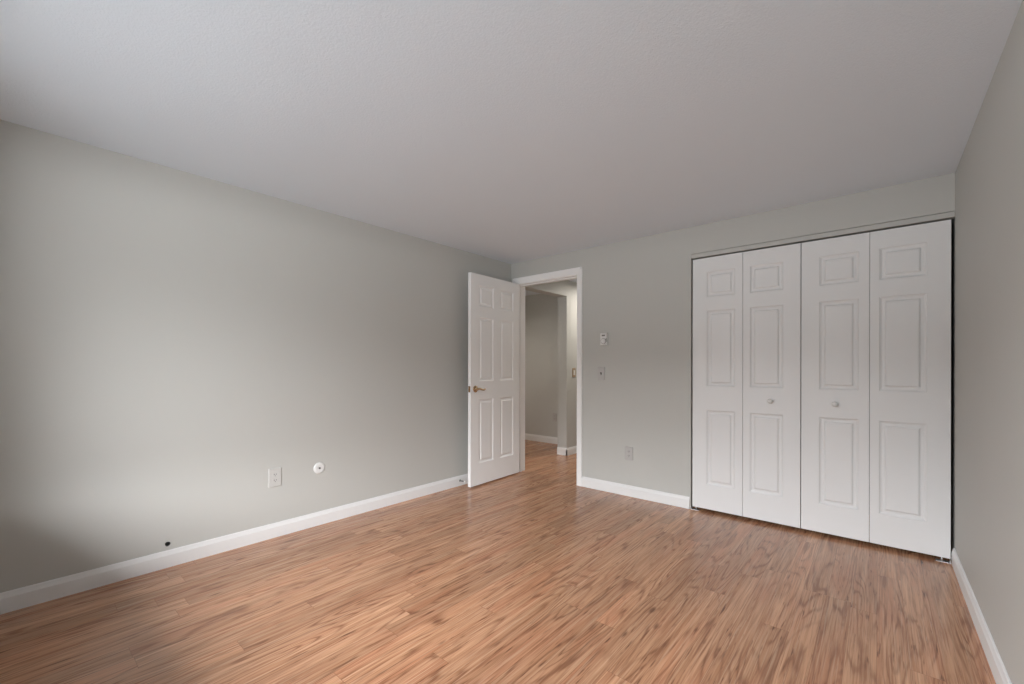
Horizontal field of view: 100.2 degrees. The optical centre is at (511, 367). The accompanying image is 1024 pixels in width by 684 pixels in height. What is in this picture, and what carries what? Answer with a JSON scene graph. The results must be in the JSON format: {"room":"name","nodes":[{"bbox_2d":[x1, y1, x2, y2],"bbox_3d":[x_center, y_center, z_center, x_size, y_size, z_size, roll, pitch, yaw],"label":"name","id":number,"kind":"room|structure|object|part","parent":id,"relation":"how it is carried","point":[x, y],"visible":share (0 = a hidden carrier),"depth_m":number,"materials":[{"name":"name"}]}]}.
{"room":"empty bedroom","nodes":[
{"label":"empty bedroom","id":0,"kind":"room"},
{"bbox_2d":[0,120,576,592],"bbox_3d":[-0.359,-0.001,4.431,0.140,2.286,7.100,0,0,41],"label":"wall","id":1,"kind":"structure","parent":0,"point":[171,339],"depth_m":2.56,"materials":[{"name":"beige paint"}]},
{"bbox_2d":[0,473,467,614],"bbox_3d":[-1.240,1.093,3.287,0.013,0.096,3.780,0,0,41],"label":"baseboard","id":2,"kind":"structure","parent":1,"relation":"attached to","point":[16,599],"depth_m":2.52,"materials":[{"name":"white paint"}]},
{"bbox_2d":[268,467,280,487],"bbox_3d":[-1.593,0.739,2.877,0.009,0.126,0.080,0,0,41],"label":"wall outlet","id":3,"kind":"object","parent":1,"relation":"attached to","point":[274,474],"visible":1,"depth_m":2.87,"materials":[{"name":"grey plastic"}]},
{"bbox_2d":[313,462,324,473],"bbox_3d":[-1.395,0.729,3.104,0.014,0.083,0.083,0,0,41],"label":"cable plate","id":4,"kind":"object","parent":1,"relation":"attached to","point":[319,467],"visible":1,"depth_m":3.10,"materials":[{"name":"white plastic"}]},
{"bbox_2d":[557,446,576,455],"bbox_3d":[1.304,1.097,6.362,0.153,0.096,2.001,0,0,41],"label":"baseboard","id":5,"kind":"structure","parent":1,"relation":"attached to","point":[571,450],"depth_m":5.62,"materials":[{"name":"white paint"}]},
{"bbox_2d":[572,368,575,376],"bbox_3d":[0.827,0.066,5.699,0.008,0.120,0.076,0,0,41],"label":"light switch","id":6,"kind":"object","parent":1,"relation":"attached to","point":[573,369],"visible":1,"depth_m":5.69,"materials":[{"name":"beige plastic"}]},
{"bbox_2d":[0,440,995,683],"bbox_3d":[0.041,1.173,4.159,6.303,0.060,7.270,0,0,41],"label":"floor","id":7,"kind":"structure","parent":0,"point":[532,575],"depth_m":2.03,"materials":[{"name":"brown wood"}]},
{"bbox_2d":[935,557,950,563],"bbox_3d":[2.554,1.137,2.536,0.062,0.021,0.038,0,0,41],"label":"pivot bracket","id":8,"kind":"object","parent":7,"relation":"on","point":[941,559],"visible":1,"depth_m":2.54,"materials":[{"name":"silver metal"}]},
{"bbox_2d":[0,0,1021,295],"bbox_3d":[0.045,-1.183,4.159,6.303,0.080,7.270,0,0,41],"label":"ceiling","id":9,"kind":"structure","parent":0,"point":[507,131],"depth_m":1.81,"materials":[{"name":"paint"}]},
{"bbox_2d":[525,294,557,437],"bbox_3d":[0.122,0.000,6.989,2.460,2.286,0.140,0,0,41],"label":"wall","id":10,"kind":"structure","parent":0,"point":[541,310],"depth_m":6.61,"materials":[{"name":"paint"}]},
{"bbox_2d":[525,433,557,443],"bbox_3d":[0.070,1.095,6.931,2.460,0.096,0.013,0,0,41],"label":"baseboard","id":11,"kind":"structure","parent":10,"relation":"attached to","point":[540,438],"depth_m":6.59,"materials":[{"name":"white paint"}]},
{"bbox_2d":[553,413,556,420],"bbox_3d":[0.640,0.748,6.445,0.074,0.118,0.009,0,0,41],"label":"wall outlet","id":12,"kind":"object","parent":10,"relation":"attached to","point":[554,414],"visible":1,"depth_m":6.44,"materials":[{"name":"grey"}]},
{"bbox_2d":[511,173,954,508],"bbox_3d":[0.345,0.000,4.512,6.023,2.286,0.140,0,0,41],"label":"wall","id":13,"kind":"structure","parent":0,"point":[638,292],"depth_m":3.66,"materials":[{"name":"beige paint"}]},
{"bbox_2d":[468,272,519,486],"bbox_3d":[-0.168,0.114,4.341,0.132,2.030,0.780,0,0,38],"label":"door","id":14,"kind":"structure","parent":13,"relation":"in","point":[493,303],"depth_m":4.29,"materials":[{"name":"white paint"}]},
{"bbox_2d":[512,267,582,485],"bbox_3d":[0.385,0.085,4.467,0.883,2.117,0.156,0,0,41],"label":"door frame","id":15,"kind":"structure","parent":13,"relation":"attached to","point":[573,273],"depth_m":4.38,"materials":[{"name":"white paint"}]},
{"bbox_3d":[0.341,-0.941,4.414,0.883,0.066,0.016,0,0,41],"label":"casing","id":16,"kind":"part","parent":15,"relation":"part of","materials":[{"name":"white paint"}]},
{"bbox_3d":[0.653,0.090,4.145,0.057,2.108,0.016,0,0,41],"label":"casing","id":17,"kind":"part","parent":15,"relation":"part of","materials":[{"name":"white paint"}]},
{"bbox_2d":[598,367,604,379],"bbox_3d":[0.829,0.056,3.991,0.072,0.124,0.021,0,0,41],"label":"light switch","id":18,"kind":"object","parent":13,"relation":"attached to","point":[601,370],"visible":1,"depth_m":3.99,"materials":[{"name":"grey plastic"}]},
{"bbox_2d":[600,333,607,345],"bbox_3d":[0.850,-0.264,3.966,0.070,0.116,0.033,0,0,41],"label":"thermostat","id":19,"kind":"object","parent":13,"relation":"attached to","point":[603,336],"visible":1,"depth_m":3.95,"materials":[{"name":"white plastic"}]},
{"bbox_2d":[625,447,632,460],"bbox_3d":[1.043,0.767,3.815,0.074,0.118,0.009,0,0,41],"label":"wall outlet","id":20,"kind":"object","parent":13,"relation":"attached to","point":[628,450],"visible":1,"depth_m":3.81,"materials":[{"name":"grey plastic"}]},
{"bbox_2d":[581,476,689,508],"bbox_3d":[1.057,1.097,3.799,1.010,0.096,0.013,0,0,41],"label":"baseboard","id":21,"kind":"structure","parent":13,"relation":"attached to","point":[682,501],"depth_m":3.75,"materials":[{"name":"white paint"}]},
{"bbox_2d":[692,243,800,527],"bbox_3d":[1.738,0.125,3.227,0.730,1.994,0.064,0,0,41],"label":"door","id":22,"kind":"structure","parent":13,"relation":"in","point":[746,442],"depth_m":3.20,"materials":[{"name":"white paint"}]},
{"bbox_2d":[691,211,954,259],"bbox_3d":[2.035,-0.898,3.000,1.491,0.032,0.048,0,0,41],"label":"trim","id":23,"kind":"structure","parent":13,"relation":"attached to","point":[949,215],"depth_m":2.87,"materials":[{"name":"beige paint"}]},
{"bbox_2d":[801,220,950,558],"bbox_3d":[2.296,0.126,2.748,0.733,1.994,0.064,0,0,41],"label":"door","id":24,"kind":"structure","parent":13,"relation":"in","point":[895,283],"depth_m":2.72,"materials":[{"name":"white paint"}]},
{"bbox_2d":[943,0,1023,683],"bbox_3d":[1.630,0.003,1.276,0.140,2.286,4.900,0,0,41],"label":"wall","id":25,"kind":"structure","parent":0,"point":[987,226],"depth_m":1.64,"materials":[{"name":"beige paint"}]},
{"bbox_2d":[952,548,1011,683],"bbox_3d":[1.347,1.097,1.066,0.013,0.096,3.774,0,0,41],"label":"baseboard","id":26,"kind":"structure","parent":25,"relation":"attached to","point":[999,672],"depth_m":1.79,"materials":[{"name":"white paint"}]}
]}

